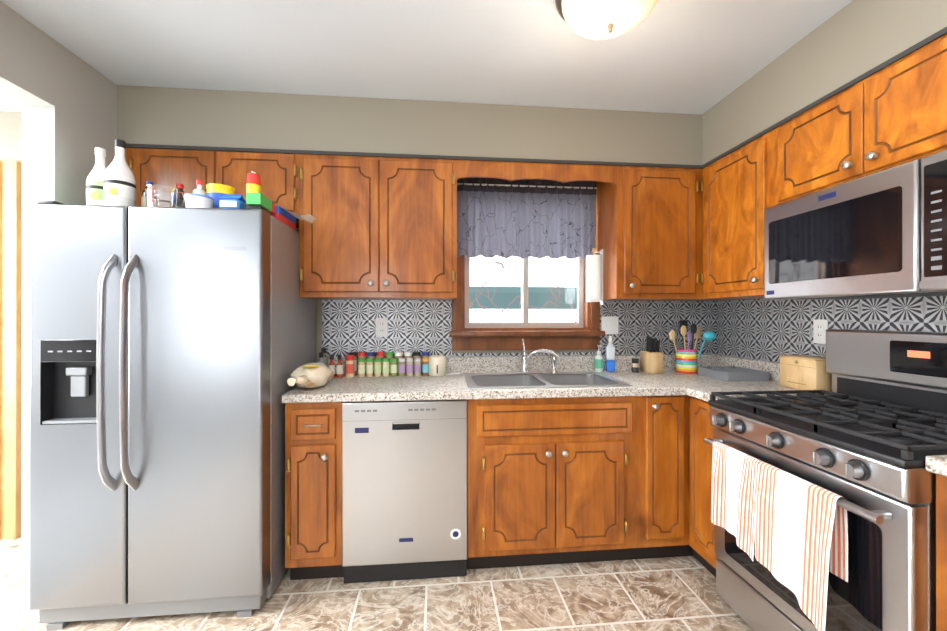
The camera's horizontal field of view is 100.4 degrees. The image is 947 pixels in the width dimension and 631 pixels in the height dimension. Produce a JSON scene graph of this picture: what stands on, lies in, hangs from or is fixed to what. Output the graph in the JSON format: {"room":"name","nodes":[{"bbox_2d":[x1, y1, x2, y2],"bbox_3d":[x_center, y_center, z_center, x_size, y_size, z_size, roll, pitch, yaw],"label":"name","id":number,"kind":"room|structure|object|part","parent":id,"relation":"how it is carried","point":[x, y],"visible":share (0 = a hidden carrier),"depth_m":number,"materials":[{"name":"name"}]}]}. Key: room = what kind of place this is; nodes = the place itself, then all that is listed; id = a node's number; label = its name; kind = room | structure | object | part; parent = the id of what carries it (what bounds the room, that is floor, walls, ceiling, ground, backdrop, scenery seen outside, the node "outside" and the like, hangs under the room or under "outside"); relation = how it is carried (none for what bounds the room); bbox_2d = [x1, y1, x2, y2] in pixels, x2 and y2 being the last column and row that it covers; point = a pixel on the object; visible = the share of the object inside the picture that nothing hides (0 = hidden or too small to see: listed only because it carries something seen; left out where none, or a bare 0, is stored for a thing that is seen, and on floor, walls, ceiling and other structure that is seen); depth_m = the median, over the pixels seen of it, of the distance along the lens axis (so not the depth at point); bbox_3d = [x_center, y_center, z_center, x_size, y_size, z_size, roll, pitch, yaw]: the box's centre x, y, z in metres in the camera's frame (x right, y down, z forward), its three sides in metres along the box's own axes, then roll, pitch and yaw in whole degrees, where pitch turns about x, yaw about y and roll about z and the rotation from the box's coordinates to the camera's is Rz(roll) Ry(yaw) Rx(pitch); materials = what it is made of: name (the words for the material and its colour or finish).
{"room":"kitchen","nodes":[
{"label":"kitchen","id":0,"kind":"room"},
{"bbox_2d":[0,1,116,616],"bbox_3d":[-1.736,0.047,0.098,0.130,2.500,4.600,0,0,-5],"label":"wall","id":1,"kind":"structure","parent":0,"point":[64,97],"depth_m":1.71,"materials":[{"name":"grey paint"}]},
{"bbox_2d":[0,111,633,389],"bbox_3d":[-1.405,0.051,2.500,6.420,2.500,0.120,0,0,-5],"label":"wall","id":2,"kind":"structure","parent":0,"point":[10,135],"depth_m":2.32,"materials":[{"name":"beige paint"}]},
{"bbox_2d":[0,160,20,539],"bbox_3d":[-2.715,0.200,2.299,0.115,2.200,0.030,0,0,-5],"label":"door frame","id":3,"kind":"structure","parent":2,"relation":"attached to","point":[10,349],"depth_m":2.29,"materials":[{"name":"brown wood"}]},
{"bbox_2d":[125,147,216,205],"bbox_3d":[-1.626,-0.717,2.238,0.487,0.345,0.357,0,0,-5],"label":"upper cabinet","id":4,"kind":"object","parent":2,"relation":"attached to","point":[164,167],"depth_m":2.06,"materials":[{"name":"brown wood"}]},
{"bbox_2d":[217,151,300,215],"bbox_3d":[-1.173,-0.717,2.281,0.424,0.345,0.357,0,0,-5],"label":"upper cabinet","id":5,"kind":"object","parent":2,"relation":"attached to","point":[280,173],"depth_m":2.11,"materials":[{"name":"brown wood"}]},
{"bbox_2d":[296,154,460,299],"bbox_3d":[-0.535,-0.494,2.341,0.856,0.790,0.357,0,0,-5],"label":"upper cabinet","id":6,"kind":"object","parent":2,"relation":"attached to","point":[381,228],"depth_m":2.17,"materials":[{"name":"brown wood"}]},
{"bbox_2d":[322,300,713,357],"bbox_3d":[0.347,0.086,2.601,2.610,0.369,0.006,0,0,-5],"label":"backsplash","id":7,"kind":"structure","parent":2,"relation":"attached to","point":[348,326],"depth_m":2.54,"materials":[{"name":"tile"}]},
{"bbox_2d":[376,318,387,336],"bbox_3d":[-0.582,0.076,2.506,0.075,0.120,0.009,0,0,-5],"label":"electrical outlet","id":8,"kind":"object","parent":7,"relation":"attached to","point":[381,327],"visible":1,"depth_m":2.50,"materials":[{"name":"white plastic"}]},
{"bbox_2d":[601,316,617,333],"bbox_3d":[0.916,0.066,2.646,0.118,0.120,0.012,0,0,-5],"label":"light switch","id":9,"kind":"object","parent":7,"relation":"attached to","point":[609,324],"visible":0.92,"depth_m":2.65,"materials":[{"name":"white plastic"}]},
{"bbox_2d":[450,255,604,350],"bbox_3d":[0.350,-0.292,2.632,1.020,1.035,0.184,0,0,-5],"label":"window","id":10,"kind":"structure","parent":2,"relation":"in","point":[589,334],"depth_m":2.60,"materials":[{"name":"brown wood"}]},
{"bbox_3d":[0.347,-0.324,2.668,0.823,0.814,0.065,0,0,-5],"label":"window sash","id":11,"kind":"part","parent":10,"relation":"part of","materials":[{"name":"white wood"}]},
{"bbox_2d":[457,178,596,258],"bbox_3d":[0.345,-0.628,2.553,0.924,0.524,0.060,0,0,-5],"label":"curtain valance","id":12,"kind":"object","parent":10,"relation":"attached to","point":[535,218],"visible":0.98,"depth_m":2.54,"materials":[{"name":"fabric"}]},
{"bbox_2d":[593,165,700,300],"bbox_3d":[1.061,-0.494,2.491,0.480,0.790,0.357,0,0,-5],"label":"upper cabinet","id":13,"kind":"object","parent":2,"relation":"attached to","point":[648,219],"depth_m":2.32,"materials":[{"name":"brown wood"}]},
{"bbox_2d":[586,248,602,304],"bbox_3d":[0.766,-0.249,2.506,0.102,0.359,0.100,0,0,-5],"label":"paper towel holder","id":14,"kind":"object","parent":13,"relation":"attached to","point":[594,277],"visible":1,"depth_m":2.47,"materials":[{"name":"white paper"}]},
{"bbox_2d":[701,130,772,300],"bbox_3d":[1.553,-0.494,2.114,0.357,0.790,0.523,0,0,-5],"label":"upper cabinet","id":15,"kind":"object","parent":2,"relation":"attached to","point":[737,188],"depth_m":2.07,"materials":[{"name":"brown wood"}]},
{"bbox_2d":[714,296,946,362],"bbox_3d":[1.809,0.084,1.286,0.006,0.369,2.899,0,0,-5],"label":"backsplash","id":16,"kind":"structure","parent":2,"relation":"attached to","point":[763,330],"depth_m":2.09,"materials":[{"name":"tile"}]},
{"bbox_2d":[813,319,827,343],"bbox_3d":[1.736,0.080,1.975,0.009,0.120,0.075,0,0,-5],"label":"outlet","id":17,"kind":"object","parent":16,"relation":"attached to","point":[820,326],"visible":0.96,"depth_m":1.98,"materials":[{"name":"white plastic"}]},
{"bbox_2d":[773,34,946,205],"bbox_3d":[1.614,-0.693,1.470,0.357,0.395,0.769,0,0,-5],"label":"upper cabinet","id":18,"kind":"object","parent":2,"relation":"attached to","point":[896,115],"depth_m":1.44,"materials":[{"name":"brown wood"}]},
{"bbox_2d":[764,150,946,299],"bbox_3d":[1.582,-0.284,1.466,0.417,0.422,0.762,0,0,-5],"label":"microwave","id":19,"kind":"object","parent":18,"relation":"attached to","point":[880,234],"visible":1,"depth_m":1.39,"materials":[{"name":"silver metal"}]},
{"bbox_2d":[0,537,753,630],"bbox_3d":[-1.244,1.322,0.143,6.540,0.050,4.840,0,0,-5],"label":"floor","id":20,"kind":"structure","parent":0,"point":[667,594],"depth_m":1.77,"materials":[{"name":"tile"}]},
{"bbox_2d":[29,200,315,630],"bbox_3d":[-1.387,0.412,1.980,0.909,1.776,0.858,0,0,-5],"label":"refrigerator","id":21,"kind":"object","parent":20,"relation":"on","point":[172,349],"visible":0.98,"depth_m":1.65,"materials":[{"name":"silver metal"}]},
{"bbox_2d":[86,147,105,205],"bbox_3d":[-1.662,-0.599,1.758,0.094,0.285,0.095,0,0,-5],"label":"bottle","id":22,"kind":"object","parent":21,"relation":"on","point":[94,188],"visible":0.71,"depth_m":1.72,"materials":[{"name":"white plastic"}]},
{"bbox_2d":[103,139,135,205],"bbox_3d":[-1.532,-0.607,1.710,0.106,0.300,0.107,0,0,-5],"label":"bottle","id":23,"kind":"object","parent":21,"relation":"on","point":[119,182],"visible":0.81,"depth_m":1.68,"materials":[{"name":"white plastic"}]},
{"bbox_2d":[141,181,152,206],"bbox_3d":[-1.520,-0.541,1.852,0.061,0.170,0.060,0,0,-5],"label":"bottle","id":24,"kind":"object","parent":21,"relation":"on","point":[143,198],"visible":0.23,"depth_m":1.82,"materials":[{"name":"brown"}]},
{"bbox_2d":[145,185,184,206],"bbox_3d":[-1.347,-0.507,1.737,0.160,0.100,0.119,0,0,-5],"label":"glass measuring cup","id":25,"kind":"object","parent":21,"relation":"on","point":[160,196],"visible":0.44,"depth_m":1.69,"materials":[{"name":"white"}]},
{"bbox_2d":[176,184,185,207],"bbox_3d":[-1.405,-0.541,1.888,0.047,0.170,0.046,0,0,-5],"label":"sauce bottle","id":26,"kind":"object","parent":21,"relation":"on","point":[179,187],"visible":0.31,"depth_m":1.88,"materials":[{"name":"black"}]},
{"bbox_2d":[192,180,205,194],"bbox_3d":[-1.284,-0.544,1.849,0.056,0.175,0.055,0,0,-5],"label":"bottle","id":27,"kind":"object","parent":21,"relation":"on","point":[199,189],"visible":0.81,"depth_m":1.84,"materials":[{"name":"white plastic"}]},
{"bbox_2d":[184,194,213,207],"bbox_3d":[-1.190,-0.485,1.712,0.108,0.056,0.108,0,0,-5],"label":"tub","id":28,"kind":"object","parent":21,"relation":"on","point":[197,201],"visible":0.88,"depth_m":1.67,"materials":[{"name":"white plastic"}]},
{"bbox_2d":[206,183,234,207],"bbox_3d":[-1.177,-0.526,1.839,0.116,0.140,0.116,0,0,-5],"label":"tub","id":29,"kind":"object","parent":21,"relation":"on","point":[215,191],"visible":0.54,"depth_m":1.79,"materials":[{"name":"yellow"}]},
{"bbox_2d":[219,194,246,208],"bbox_3d":[-1.060,-0.495,1.744,0.085,0.076,0.090,0,0,-5],"label":"pack","id":30,"kind":"object","parent":21,"relation":"on","point":[232,201],"visible":0.62,"depth_m":1.71,"materials":[{"name":"blue"}]},
{"bbox_2d":[246,171,260,205],"bbox_3d":[-1.027,-0.562,1.843,0.063,0.212,0.062,0,0,-5],"label":"spray can","id":31,"kind":"object","parent":21,"relation":"on","point":[253,183],"visible":0.56,"depth_m":1.82,"materials":[{"name":"yellow"}]},
{"bbox_2d":[246,193,275,213],"bbox_3d":[-0.963,-0.507,1.804,0.060,0.048,0.190,0,0,-5],"label":"box","id":32,"kind":"object","parent":21,"relation":"on","point":[257,199],"visible":0.71,"depth_m":1.72,"materials":[{"name":"green cardboard"}]},
{"bbox_2d":[271,206,315,229],"bbox_3d":[-0.944,-0.490,1.999,0.245,0.068,0.235,0,0,-5],"label":"box","id":33,"kind":"object","parent":21,"relation":"on","point":[286,217],"visible":0.53,"depth_m":1.99,"materials":[{"name":"red"}]},
{"bbox_2d":[285,402,343,579],"bbox_3d":[-0.791,0.855,2.179,0.264,0.890,0.627,0,0,-5],"label":"base cabinet","id":34,"kind":"object","parent":20,"relation":"on","point":[313,431],"depth_m":1.87,"materials":[{"name":"brown wood"}]},
{"bbox_2d":[282,355,771,402],"bbox_3d":[0.390,0.405,2.281,2.643,0.270,0.648,0,0,-5],"label":"countertop","id":35,"kind":"structure","parent":34,"relation":"on","point":[492,378],"depth_m":2.21,"materials":[{"name":"stone"}]},
{"bbox_2d":[287,362,333,387],"bbox_3d":[-0.818,0.306,1.975,0.187,0.127,0.417,0,0,-5],"label":"bread bag","id":36,"kind":"object","parent":35,"relation":"on","point":[312,375],"visible":1,"depth_m":1.94,"materials":[{"name":"brown plastic"}]},
{"bbox_2d":[318,352,324,363],"bbox_3d":[-0.910,0.295,2.355,0.044,0.150,0.043,0,0,-5],"label":"oil bottle","id":37,"kind":"object","parent":35,"relation":"on","point":[320,357],"visible":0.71,"depth_m":2.34,"materials":[{"name":"grey"}]},
{"bbox_2d":[321,348,327,365],"bbox_3d":[-0.921,0.285,2.425,0.048,0.170,0.047,0,0,-5],"label":"oil bottle","id":38,"kind":"object","parent":35,"relation":"on","point":[325,358],"visible":0.42,"depth_m":2.42,"materials":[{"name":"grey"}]},
{"bbox_2d":[328,355,334,377],"bbox_3d":[-0.848,0.302,2.363,0.039,0.135,0.038,0,0,-5],"label":"hot sauce bottle","id":39,"kind":"object","parent":35,"relation":"on","point":[331,365],"visible":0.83,"depth_m":2.35,"materials":[{"name":"brown"}]},
{"bbox_2d":[336,354,342,377],"bbox_3d":[-0.802,0.302,2.365,0.039,0.135,0.038,0,0,-5],"label":"hot sauce bottle","id":40,"kind":"object","parent":35,"relation":"on","point":[339,369],"visible":1,"depth_m":2.35,"materials":[{"name":"orange"}]},
{"bbox_2d":[329,352,429,376],"bbox_3d":[-0.581,0.300,2.430,0.619,0.140,0.119,0,0,-5],"label":"spice jars","id":41,"kind":"object","parent":35,"relation":"on","point":[372,364],"visible":0.9,"depth_m":2.41,"materials":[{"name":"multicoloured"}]},
{"bbox_2d":[428,355,445,376],"bbox_3d":[-0.224,0.310,2.435,0.108,0.120,0.108,0,0,-5],"label":"canister","id":42,"kind":"object","parent":35,"relation":"on","point":[436,365],"visible":0.98,"depth_m":2.39,"materials":[{"name":"beige ceramic"}]},
{"bbox_2d":[507,339,559,373],"bbox_3d":[0.378,0.256,2.446,0.322,0.216,0.141,0,0,-5],"label":"faucet","id":43,"kind":"object","parent":35,"relation":"on","point":[525,364],"visible":1,"depth_m":2.46,"materials":[{"name":"silver metal"}]},
{"bbox_2d":[594,345,602,371],"bbox_3d":[0.824,0.283,2.590,0.057,0.175,0.064,0,0,-5],"label":"soap pump","id":44,"kind":"object","parent":35,"relation":"on","point":[598,362],"visible":0.96,"depth_m":2.57,"materials":[{"name":"white"}]},
{"bbox_2d":[606,336,614,371],"bbox_3d":[0.901,0.253,2.596,0.060,0.235,0.044,0,0,-5],"label":"dish soap","id":45,"kind":"object","parent":35,"relation":"on","point":[610,356],"visible":1,"depth_m":2.58,"materials":[{"name":"blue"}]},
{"bbox_2d":[632,358,638,372],"bbox_3d":[1.054,0.324,2.570,0.044,0.092,0.043,0,0,-5],"label":"salt grinder","id":46,"kind":"object","parent":35,"relation":"on","point":[635,367],"visible":1,"depth_m":2.55,"materials":[{"name":"grey"}]},
{"bbox_2d":[640,336,662,373],"bbox_3d":[1.155,0.253,2.560,0.090,0.235,0.120,0,0,-5],"label":"knife block","id":47,"kind":"object","parent":35,"relation":"on","point":[651,359],"visible":1,"depth_m":2.52,"materials":[{"name":"brown wood"}]},
{"bbox_2d":[669,320,715,373],"bbox_3d":[1.413,0.201,2.560,0.284,0.339,0.135,0,0,-5],"label":"utensil crock","id":48,"kind":"object","parent":35,"relation":"on","point":[686,360],"visible":1,"depth_m":2.53,"materials":[{"name":"multicoloured ceramic"}]},
{"bbox_2d":[698,366,769,381],"bbox_3d":[1.537,0.345,2.345,0.250,0.050,0.260,0,0,-5],"label":"tray","id":49,"kind":"object","parent":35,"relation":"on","point":[731,373],"visible":1,"depth_m":2.25,"materials":[{"name":"grey"}]},
{"bbox_2d":[342,400,466,582],"bbox_3d":[-0.356,0.856,2.208,0.597,0.880,0.616,0,0,-5],"label":"dishwasher","id":50,"kind":"object","parent":20,"relation":"on","point":[404,490],"visible":0.98,"depth_m":1.91,"materials":[{"name":"silver metal"}]},
{"bbox_2d":[467,403,644,568],"bbox_3d":[0.392,0.951,2.291,0.860,0.700,0.627,0,0,-5],"label":"base cabinet","id":51,"kind":"object","parent":20,"relation":"on","point":[570,480],"depth_m":1.98,"materials":[{"name":"brown wood"}]},
{"bbox_2d":[589,395,684,558],"bbox_3d":[0.942,0.856,2.343,0.245,0.890,0.627,0,0,-5],"label":"base cabinet","id":52,"kind":"object","parent":20,"relation":"on","point":[662,418],"depth_m":2.03,"materials":[{"name":"brown wood"}]},
{"bbox_2d":[685,395,717,576],"bbox_3d":[1.432,0.855,1.964,0.627,0.890,0.255,0,0,-5],"label":"base cabinet","id":53,"kind":"object","parent":20,"relation":"on","point":[699,528],"depth_m":1.96,"materials":[{"name":"brown wood"}]},
{"bbox_2d":[682,363,828,401],"bbox_3d":[1.416,0.340,1.944,0.663,0.140,0.216,0,0,-5],"label":"countertop","id":54,"kind":"structure","parent":53,"relation":"on","point":[693,385],"depth_m":2.12,"materials":[{"name":"stone"}]},
{"bbox_2d":[779,355,831,391],"bbox_3d":[1.666,0.288,1.974,0.114,0.163,0.202,0,0,-5],"label":"box","id":55,"kind":"object","parent":54,"relation":"on","point":[801,372],"visible":0.77,"depth_m":1.93,"materials":[{"name":"brown wood"}]},
{"bbox_2d":[704,329,946,630],"bbox_3d":[1.403,0.682,1.448,0.761,1.235,0.762,0,0,-5],"label":"range","id":56,"kind":"object","parent":20,"relation":"on","point":[823,512],"visible":1,"depth_m":1.34,"materials":[{"name":"silver metal"}]},
{"bbox_2d":[936,474,946,630],"bbox_3d":[1.537,0.854,0.851,0.627,0.890,0.440,0,0,-5],"label":"base cabinet","id":57,"kind":"object","parent":20,"relation":"on","point":[941,481],"depth_m":1.03,"materials":[{"name":"brown wood"}]},
{"bbox_2d":[925,455,946,476],"bbox_3d":[1.567,0.338,0.441,0.643,0.140,1.264,0,0,-5],"label":"countertop","id":58,"kind":"structure","parent":57,"relation":"on","point":[937,464],"depth_m":1.02,"materials":[{"name":"stone"}]},
{"bbox_2d":[117,85,700,164],"bbox_3d":[-0.273,-1.044,2.374,3.210,0.309,0.344,0,0,-5],"label":"soffit","id":59,"kind":"structure","parent":0,"point":[145,115],"depth_m":2.19,"materials":[{"name":"beige paint"}]},
{"bbox_2d":[126,143,700,168],"bbox_3d":[-0.256,-0.885,2.199,3.210,0.018,0.007,0,0,-5],"label":"trim","id":60,"kind":"structure","parent":59,"relation":"attached to","point":[127,144],"depth_m":2.18,"materials":[{"name":"grey"}]},
{"bbox_2d":[0,0,852,114],"bbox_3d":[-1.244,-1.232,0.146,6.540,0.060,4.840,0,0,-5],"label":"ceiling","id":61,"kind":"structure","parent":0,"point":[699,57],"depth_m":1.77,"materials":[{"name":"white paint"}]},
{"bbox_2d":[555,0,657,39],"bbox_3d":[0.494,-1.110,1.425,0.394,0.181,0.394,0,0,-5],"label":"lamp","id":62,"kind":"object","parent":61,"relation":"attached to","point":[598,19],"visible":1,"depth_m":1.41,"materials":[{"name":"white glass"}]},
{"bbox_2d":[701,0,946,164],"bbox_3d":[1.720,-1.047,0.426,0.344,0.309,4.597,0,0,-5],"label":"soffit","id":63,"kind":"structure","parent":0,"point":[852,40],"depth_m":1.63,"materials":[{"name":"beige paint"}]},
{"bbox_2d":[701,27,946,168],"bbox_3d":[1.561,-0.887,0.242,0.007,0.018,4.245,0,0,-5],"label":"trim","id":64,"kind":"structure","parent":63,"relation":"attached to","point":[919,45],"depth_m":1.54,"materials":[{"name":"grey"}]},
{"label":"outside","id":65,"kind":"structure","parent":0,"visible":0},
{"bbox_2d":[470,255,576,322],"bbox_3d":[0.437,-1.196,5.226,10.000,5.000,0.001,0,0,-5],"label":"window panes","id":66,"kind":"structure","parent":65,"point":[505,280],"depth_m":5.24,"materials":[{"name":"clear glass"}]}
]}

